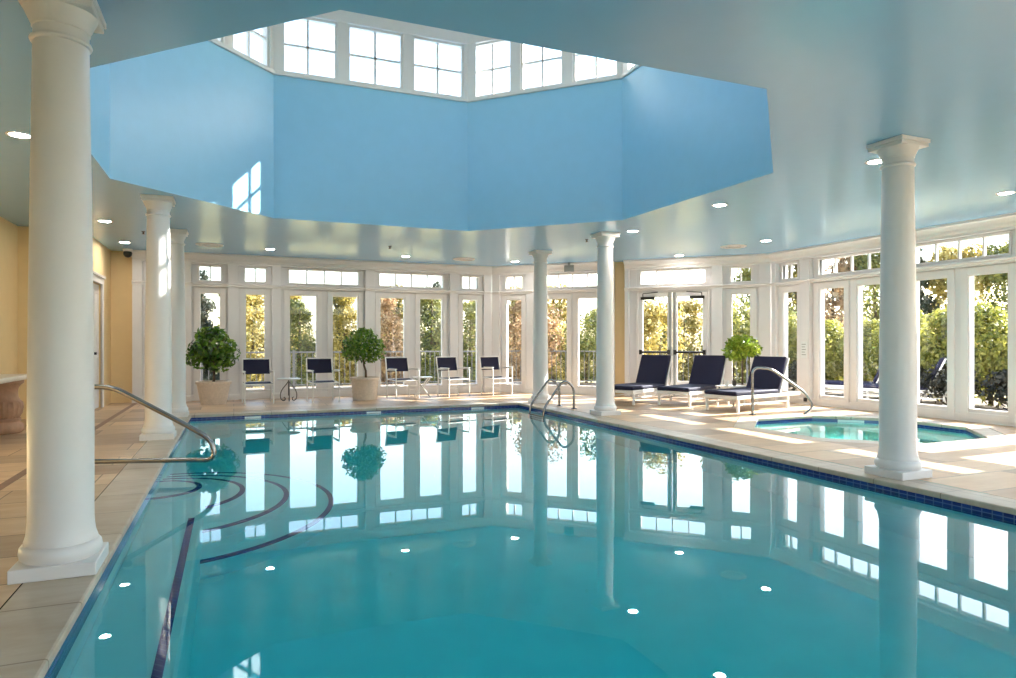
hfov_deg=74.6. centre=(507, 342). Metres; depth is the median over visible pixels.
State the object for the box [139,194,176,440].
column
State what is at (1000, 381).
shrub
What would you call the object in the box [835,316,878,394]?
shrub
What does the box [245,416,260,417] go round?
depth marker
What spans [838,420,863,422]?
depth marker
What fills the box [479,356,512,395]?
armchair
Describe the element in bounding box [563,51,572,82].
trim
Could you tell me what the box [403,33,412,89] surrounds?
trim
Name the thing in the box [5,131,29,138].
recessed light
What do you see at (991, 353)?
shrub
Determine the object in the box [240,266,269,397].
window
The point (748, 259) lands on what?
trim
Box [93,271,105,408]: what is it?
door
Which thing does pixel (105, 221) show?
recessed light
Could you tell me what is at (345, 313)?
tree
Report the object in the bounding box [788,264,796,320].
tree
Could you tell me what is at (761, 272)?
wall
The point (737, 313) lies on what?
tree
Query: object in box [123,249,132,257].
security camera
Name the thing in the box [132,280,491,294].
trim
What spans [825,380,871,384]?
seat cushion
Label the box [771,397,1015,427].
trim
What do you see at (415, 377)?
side table
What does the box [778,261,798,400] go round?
window
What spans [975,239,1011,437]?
tree
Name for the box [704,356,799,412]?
sun lounger
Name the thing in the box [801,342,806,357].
wall sign
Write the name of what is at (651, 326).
shrub
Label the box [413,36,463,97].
window
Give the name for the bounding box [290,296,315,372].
tree
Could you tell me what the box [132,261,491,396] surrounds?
wall
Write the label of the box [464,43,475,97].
trim
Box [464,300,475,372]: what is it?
tree
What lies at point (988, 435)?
trim
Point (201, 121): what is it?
wall
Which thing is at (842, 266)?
tree
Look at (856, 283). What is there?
window
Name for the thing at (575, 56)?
window
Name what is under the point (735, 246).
ceiling vent
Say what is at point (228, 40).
trim
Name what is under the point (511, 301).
tree
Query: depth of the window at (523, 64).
10.41 m
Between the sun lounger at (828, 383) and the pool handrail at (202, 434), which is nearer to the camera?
the pool handrail at (202, 434)
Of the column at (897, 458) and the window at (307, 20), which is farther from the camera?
the window at (307, 20)
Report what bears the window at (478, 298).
in the wall at (231, 273)
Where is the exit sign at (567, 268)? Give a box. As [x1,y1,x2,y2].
[564,262,573,271]
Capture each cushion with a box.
[614,382,664,389]
[636,355,670,384]
[657,384,719,391]
[689,355,725,384]
[704,387,778,395]
[746,356,786,389]
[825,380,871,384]
[863,383,927,389]
[872,369,878,382]
[926,357,946,385]
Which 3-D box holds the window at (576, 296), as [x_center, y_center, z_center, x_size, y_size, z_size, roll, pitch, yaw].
[1.496,-0.215,15.376,1.580,2.750,0.105,0,0,22]
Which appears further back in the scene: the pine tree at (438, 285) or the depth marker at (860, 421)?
the pine tree at (438, 285)
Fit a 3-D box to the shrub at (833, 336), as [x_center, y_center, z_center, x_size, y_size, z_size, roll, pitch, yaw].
[7.900,0.345,16.629,1.251,1.903,1.210,0,0,-23]
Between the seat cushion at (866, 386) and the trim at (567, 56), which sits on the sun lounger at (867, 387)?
the seat cushion at (866, 386)
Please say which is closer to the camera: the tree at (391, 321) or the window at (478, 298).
the window at (478, 298)
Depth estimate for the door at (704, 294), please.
14.46 m
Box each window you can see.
[194,264,225,398]
[239,26,268,66]
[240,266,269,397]
[284,17,336,78]
[284,268,362,395]
[348,24,402,88]
[375,272,446,393]
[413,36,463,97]
[458,275,481,390]
[476,40,510,96]
[502,275,525,390]
[521,44,562,89]
[547,272,596,392]
[573,53,617,81]
[639,267,706,285]
[726,266,755,383]
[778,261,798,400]
[814,249,879,409]
[916,231,1014,423]
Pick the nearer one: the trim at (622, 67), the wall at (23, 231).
the trim at (622, 67)
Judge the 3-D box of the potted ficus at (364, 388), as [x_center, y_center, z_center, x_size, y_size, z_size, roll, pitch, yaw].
[-3.016,0.438,13.838,0.913,1.525,0.841,0,0,6]
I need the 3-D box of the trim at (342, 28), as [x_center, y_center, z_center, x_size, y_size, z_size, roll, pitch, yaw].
[-2.522,-4.380,10.130,0.150,0.900,0.160,0,0,-22]
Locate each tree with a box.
[200,270,219,380]
[215,294,260,387]
[246,295,263,387]
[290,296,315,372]
[290,299,315,386]
[333,297,356,385]
[333,302,352,385]
[381,284,402,355]
[381,298,402,384]
[420,286,440,383]
[421,281,440,375]
[463,301,475,382]
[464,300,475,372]
[508,285,520,353]
[508,300,520,381]
[547,284,567,379]
[580,308,598,415]
[643,300,658,353]
[650,310,681,371]
[666,299,702,383]
[702,309,740,382]
[733,268,750,382]
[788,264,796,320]
[825,257,857,379]
[845,253,879,377]
[920,247,940,378]
[925,243,993,369]
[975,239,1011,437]
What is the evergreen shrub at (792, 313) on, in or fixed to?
on the ground
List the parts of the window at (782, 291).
transom frame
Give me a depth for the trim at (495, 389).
15.62 m
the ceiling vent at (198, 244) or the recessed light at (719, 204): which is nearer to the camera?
the recessed light at (719, 204)
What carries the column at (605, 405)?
on the floor
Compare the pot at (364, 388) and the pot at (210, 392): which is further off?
the pot at (364, 388)
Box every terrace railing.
[201,350,520,386]
[548,350,747,383]
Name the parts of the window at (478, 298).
transom frame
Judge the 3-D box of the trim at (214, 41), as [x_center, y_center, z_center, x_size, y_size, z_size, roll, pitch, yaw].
[-0.781,-3.910,7.213,6.880,0.060,6.880,0,0,-22]
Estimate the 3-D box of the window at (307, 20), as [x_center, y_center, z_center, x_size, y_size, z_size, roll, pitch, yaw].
[-2.983,-4.380,9.935,0.851,0.880,0.090,0,0,-22]
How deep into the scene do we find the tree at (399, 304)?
65.52 m
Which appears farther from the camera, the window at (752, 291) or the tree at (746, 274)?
the tree at (746, 274)
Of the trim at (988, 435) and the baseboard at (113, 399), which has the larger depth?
the baseboard at (113, 399)
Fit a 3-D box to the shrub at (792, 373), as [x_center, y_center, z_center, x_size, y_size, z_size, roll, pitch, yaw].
[7.339,0.838,16.610,1.037,0.928,1.008,0,0,-4]
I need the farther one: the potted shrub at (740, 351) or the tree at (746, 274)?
the tree at (746, 274)
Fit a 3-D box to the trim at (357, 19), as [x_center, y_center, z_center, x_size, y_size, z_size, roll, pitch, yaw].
[-0.781,-5.040,7.213,6.880,0.440,6.880,0,0,-22]
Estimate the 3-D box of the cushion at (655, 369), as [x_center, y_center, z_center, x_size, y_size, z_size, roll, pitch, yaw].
[3.019,0.582,13.880,0.670,0.630,0.321,0,0,42]
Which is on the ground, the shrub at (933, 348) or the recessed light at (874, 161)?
the shrub at (933, 348)
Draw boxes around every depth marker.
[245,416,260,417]
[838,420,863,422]
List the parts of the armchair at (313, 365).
leg, arm frame, leg, arm frame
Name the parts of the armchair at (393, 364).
leg, arm frame, leg, arm frame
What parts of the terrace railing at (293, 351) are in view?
post, post, rail, rail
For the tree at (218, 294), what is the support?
on the ground
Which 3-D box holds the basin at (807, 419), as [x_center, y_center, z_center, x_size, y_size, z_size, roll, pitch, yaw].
[4.972,1.698,9.418,2.760,0.905,2.760,0,0,-22]
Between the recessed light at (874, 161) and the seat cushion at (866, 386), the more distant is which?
the seat cushion at (866, 386)
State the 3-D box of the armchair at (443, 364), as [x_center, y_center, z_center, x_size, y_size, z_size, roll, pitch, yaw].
[-1.234,0.762,14.872,0.574,0.878,0.578,0,0,-36]
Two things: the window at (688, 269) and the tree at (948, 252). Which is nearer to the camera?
the window at (688, 269)
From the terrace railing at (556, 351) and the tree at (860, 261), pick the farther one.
the tree at (860, 261)
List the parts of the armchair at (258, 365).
leg, arm frame, leg, arm frame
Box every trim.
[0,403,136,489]
[132,250,491,274]
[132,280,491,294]
[132,387,491,402]
[208,39,640,102]
[223,35,232,47]
[269,23,283,70]
[310,10,499,44]
[337,22,347,80]
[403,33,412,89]
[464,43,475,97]
[492,261,613,274]
[492,288,596,294]
[493,387,595,394]
[511,42,520,91]
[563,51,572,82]
[618,62,633,74]
[623,254,770,269]
[624,283,770,290]
[624,393,770,400]
[734,414,1015,446]
[768,212,1015,263]
[770,256,1015,286]
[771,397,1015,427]
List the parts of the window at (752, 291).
transom frame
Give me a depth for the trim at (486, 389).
14.52 m
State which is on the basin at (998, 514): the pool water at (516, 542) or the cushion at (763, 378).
the pool water at (516, 542)
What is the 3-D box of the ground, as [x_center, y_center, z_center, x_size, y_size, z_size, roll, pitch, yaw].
[8.733,5.800,57.652,180.000,9.000,180.000,0,0,-22]
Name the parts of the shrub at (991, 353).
stem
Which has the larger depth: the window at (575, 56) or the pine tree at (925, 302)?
the pine tree at (925, 302)
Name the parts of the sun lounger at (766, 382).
leg, leg, frame, backrest frame, leg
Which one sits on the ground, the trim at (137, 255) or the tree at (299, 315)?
the tree at (299, 315)
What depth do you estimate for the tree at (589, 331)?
60.92 m
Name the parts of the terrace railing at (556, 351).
rail, rail, post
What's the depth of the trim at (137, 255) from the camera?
14.45 m
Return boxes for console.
[0,374,26,434]
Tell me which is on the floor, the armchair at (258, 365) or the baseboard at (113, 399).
the armchair at (258, 365)
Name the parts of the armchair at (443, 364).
leg, arm frame, leg, arm frame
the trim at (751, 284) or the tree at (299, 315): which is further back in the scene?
the tree at (299, 315)
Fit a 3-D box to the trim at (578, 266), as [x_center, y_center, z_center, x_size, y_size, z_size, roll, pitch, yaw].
[0.963,-1.700,15.393,2.960,0.200,0.155,0,0,22]
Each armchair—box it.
[242,358,274,404]
[306,358,339,402]
[385,357,419,398]
[436,356,469,396]
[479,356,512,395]
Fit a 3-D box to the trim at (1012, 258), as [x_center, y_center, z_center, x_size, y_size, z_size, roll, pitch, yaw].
[6.751,-1.175,10.312,0.080,0.080,7.228,0,0,-22]
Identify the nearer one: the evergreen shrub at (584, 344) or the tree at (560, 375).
the evergreen shrub at (584, 344)
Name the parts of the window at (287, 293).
sash, transom frame, sash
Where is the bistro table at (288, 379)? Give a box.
[277,378,300,400]
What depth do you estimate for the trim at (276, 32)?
9.70 m
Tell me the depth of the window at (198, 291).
13.70 m
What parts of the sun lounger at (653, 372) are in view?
leg, frame, backrest frame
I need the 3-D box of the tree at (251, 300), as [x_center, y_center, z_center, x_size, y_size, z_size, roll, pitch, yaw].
[-20.225,1.020,53.452,3.701,10.768,3.694,0,0,-5]
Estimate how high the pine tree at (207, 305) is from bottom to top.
12.150 m
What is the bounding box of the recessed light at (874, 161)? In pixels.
[865,159,881,164]
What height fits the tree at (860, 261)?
16.219 m
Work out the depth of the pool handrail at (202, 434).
6.43 m
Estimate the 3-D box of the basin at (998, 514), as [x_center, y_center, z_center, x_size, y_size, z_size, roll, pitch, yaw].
[-0.374,1.897,6.885,5.855,1.305,11.220,0,0,-22]
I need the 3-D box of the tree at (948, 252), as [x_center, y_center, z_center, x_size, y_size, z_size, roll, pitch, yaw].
[34.886,-0.073,51.026,4.841,15.129,4.850,0,0,-10]
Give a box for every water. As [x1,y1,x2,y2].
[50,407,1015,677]
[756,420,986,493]
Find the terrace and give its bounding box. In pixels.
[246,381,1007,431]
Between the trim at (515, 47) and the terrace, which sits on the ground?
the terrace
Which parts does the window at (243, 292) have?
transom frame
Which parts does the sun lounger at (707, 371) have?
leg, leg, frame, backrest frame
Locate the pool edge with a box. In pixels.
[0,401,1015,677]
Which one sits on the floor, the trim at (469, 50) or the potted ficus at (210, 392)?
the potted ficus at (210, 392)
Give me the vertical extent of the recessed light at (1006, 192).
0.014 m
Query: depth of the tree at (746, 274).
57.65 m
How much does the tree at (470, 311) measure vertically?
10.300 m
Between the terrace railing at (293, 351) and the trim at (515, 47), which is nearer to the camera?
the trim at (515, 47)
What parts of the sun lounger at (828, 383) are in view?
frame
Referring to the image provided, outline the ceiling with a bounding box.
[0,0,1015,265]
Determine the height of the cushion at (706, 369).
0.630 m
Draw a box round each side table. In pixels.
[412,376,432,397]
[715,385,745,406]
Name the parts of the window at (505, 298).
transom frame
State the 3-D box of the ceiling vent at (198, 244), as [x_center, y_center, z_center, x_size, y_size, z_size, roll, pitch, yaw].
[-5.513,-1.790,12.330,0.480,0.020,0.480,0,0,-22]
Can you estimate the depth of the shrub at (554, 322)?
20.31 m
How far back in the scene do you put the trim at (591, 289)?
15.45 m
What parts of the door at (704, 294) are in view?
latch rod, latch rod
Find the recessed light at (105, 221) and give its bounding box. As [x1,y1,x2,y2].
[97,220,112,222]
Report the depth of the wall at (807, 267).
12.69 m
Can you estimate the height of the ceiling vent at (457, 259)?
0.020 m
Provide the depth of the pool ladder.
11.94 m
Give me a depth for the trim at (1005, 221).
10.60 m
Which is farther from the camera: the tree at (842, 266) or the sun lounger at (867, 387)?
the tree at (842, 266)
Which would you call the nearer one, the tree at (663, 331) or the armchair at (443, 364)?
the armchair at (443, 364)
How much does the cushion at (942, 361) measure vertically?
0.630 m
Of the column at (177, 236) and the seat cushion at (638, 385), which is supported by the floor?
the column at (177, 236)
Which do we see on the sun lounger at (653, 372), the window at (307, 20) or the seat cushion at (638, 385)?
the seat cushion at (638, 385)
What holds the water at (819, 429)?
on the basin at (807, 419)
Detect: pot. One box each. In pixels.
[195,380,231,404]
[350,376,379,400]
[729,383,750,402]
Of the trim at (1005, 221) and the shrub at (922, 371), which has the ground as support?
the shrub at (922, 371)
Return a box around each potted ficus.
[186,325,240,404]
[341,327,386,400]
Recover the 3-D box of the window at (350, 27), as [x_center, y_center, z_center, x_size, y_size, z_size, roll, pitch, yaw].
[-2.057,-4.380,10.316,0.851,0.880,0.090,0,0,-22]
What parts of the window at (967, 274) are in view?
sash, transom frame, sash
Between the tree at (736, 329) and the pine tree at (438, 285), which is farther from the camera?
the pine tree at (438, 285)
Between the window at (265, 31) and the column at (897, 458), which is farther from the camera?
the window at (265, 31)
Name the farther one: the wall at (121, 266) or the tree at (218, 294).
the tree at (218, 294)
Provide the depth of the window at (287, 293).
14.56 m
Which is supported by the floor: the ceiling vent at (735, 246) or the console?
the console
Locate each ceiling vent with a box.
[196,243,223,246]
[453,258,474,260]
[720,244,746,248]
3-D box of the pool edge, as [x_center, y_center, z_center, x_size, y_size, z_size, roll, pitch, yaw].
[-0.374,1.225,6.885,6.495,0.050,11.860,0,0,-22]
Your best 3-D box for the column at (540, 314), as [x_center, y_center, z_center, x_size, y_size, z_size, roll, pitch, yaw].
[0.644,-0.300,13.239,0.380,3.000,0.380,0,0,-22]
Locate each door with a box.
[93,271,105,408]
[636,289,709,398]
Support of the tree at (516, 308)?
on the ground
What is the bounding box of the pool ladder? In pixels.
[529,379,576,415]
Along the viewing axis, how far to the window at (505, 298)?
15.89 m
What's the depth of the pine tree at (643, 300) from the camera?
61.35 m
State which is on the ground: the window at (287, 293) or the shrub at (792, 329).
the shrub at (792, 329)
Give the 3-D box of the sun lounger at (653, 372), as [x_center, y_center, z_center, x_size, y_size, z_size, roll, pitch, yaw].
[2.745,0.733,13.572,0.686,0.933,1.920,0,0,42]
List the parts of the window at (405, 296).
sash, transom frame, sash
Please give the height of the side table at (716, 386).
0.385 m
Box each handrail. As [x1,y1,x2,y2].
[94,384,216,463]
[749,367,812,414]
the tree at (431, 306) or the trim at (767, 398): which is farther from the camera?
the tree at (431, 306)
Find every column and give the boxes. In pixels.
[7,0,108,584]
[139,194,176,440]
[170,229,188,417]
[528,250,552,403]
[590,231,620,415]
[864,134,931,480]
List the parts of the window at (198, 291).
transom frame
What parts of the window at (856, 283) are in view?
sash, transom frame, sash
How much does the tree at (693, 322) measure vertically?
11.456 m
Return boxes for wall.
[0,217,17,373]
[18,226,28,418]
[90,41,772,230]
[93,238,110,407]
[111,251,131,396]
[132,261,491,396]
[492,262,770,394]
[615,262,624,395]
[771,228,1015,418]
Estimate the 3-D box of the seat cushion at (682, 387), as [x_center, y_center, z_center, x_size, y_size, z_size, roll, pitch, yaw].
[3.511,0.881,12.939,0.670,0.073,1.270,0,0,44]
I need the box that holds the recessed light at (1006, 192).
[996,191,1015,194]
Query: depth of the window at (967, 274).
10.08 m
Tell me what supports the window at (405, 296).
in the wall at (231, 273)
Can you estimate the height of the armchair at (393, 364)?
0.878 m
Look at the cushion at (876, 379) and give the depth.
14.43 m
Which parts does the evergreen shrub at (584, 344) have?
stem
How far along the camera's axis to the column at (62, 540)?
3.42 m
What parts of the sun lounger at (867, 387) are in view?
frame, backrest frame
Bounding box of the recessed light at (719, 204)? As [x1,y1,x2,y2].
[712,203,727,206]
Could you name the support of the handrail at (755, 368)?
on the floor
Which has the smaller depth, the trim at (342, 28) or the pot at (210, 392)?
the trim at (342, 28)
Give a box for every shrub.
[510,303,563,379]
[557,308,596,382]
[643,297,688,373]
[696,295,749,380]
[721,334,762,402]
[788,301,796,324]
[788,316,796,388]
[788,360,796,390]
[825,319,843,390]
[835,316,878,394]
[864,309,928,378]
[920,306,977,401]
[920,361,981,404]
[920,365,929,400]
[974,301,1007,405]
[979,368,1007,410]
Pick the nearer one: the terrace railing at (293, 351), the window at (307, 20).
the window at (307, 20)
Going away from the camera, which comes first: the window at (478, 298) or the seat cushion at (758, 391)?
the seat cushion at (758, 391)
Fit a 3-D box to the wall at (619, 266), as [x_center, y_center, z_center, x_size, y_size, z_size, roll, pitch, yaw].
[2.541,-0.300,15.012,0.370,3.000,0.110,0,0,22]
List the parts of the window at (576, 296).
sash, transom frame, sash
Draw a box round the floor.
[0,392,1015,607]
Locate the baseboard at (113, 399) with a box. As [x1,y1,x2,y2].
[111,397,131,402]
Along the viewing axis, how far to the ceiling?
5.01 m
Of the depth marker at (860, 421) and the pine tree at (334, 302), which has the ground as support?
the pine tree at (334, 302)
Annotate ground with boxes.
[211,381,1014,438]
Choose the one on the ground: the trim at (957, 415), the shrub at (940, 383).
the shrub at (940, 383)
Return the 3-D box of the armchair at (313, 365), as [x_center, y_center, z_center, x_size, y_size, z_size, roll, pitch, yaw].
[-3.782,0.762,13.609,0.574,0.878,0.578,0,0,-30]
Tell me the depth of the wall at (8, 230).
9.93 m
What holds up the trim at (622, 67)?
attached to the wall at (201, 121)
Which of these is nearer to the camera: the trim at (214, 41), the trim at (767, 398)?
the trim at (214, 41)
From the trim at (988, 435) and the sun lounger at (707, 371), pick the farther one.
the sun lounger at (707, 371)
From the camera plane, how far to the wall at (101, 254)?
12.59 m
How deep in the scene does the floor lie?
8.13 m
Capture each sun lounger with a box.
[614,355,672,404]
[657,355,726,406]
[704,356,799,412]
[825,369,878,392]
[863,357,946,405]
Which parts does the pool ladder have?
grab rail, grab rail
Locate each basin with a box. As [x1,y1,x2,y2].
[44,405,1015,677]
[756,418,982,438]
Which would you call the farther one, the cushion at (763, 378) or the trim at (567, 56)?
the cushion at (763, 378)
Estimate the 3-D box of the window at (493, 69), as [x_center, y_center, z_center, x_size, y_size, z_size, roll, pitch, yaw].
[-0.244,-4.380,10.722,0.705,0.880,0.090,0,0,23]
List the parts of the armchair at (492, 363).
leg, arm frame, leg, arm frame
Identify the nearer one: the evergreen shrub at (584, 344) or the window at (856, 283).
the window at (856, 283)
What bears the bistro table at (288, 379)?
on the floor

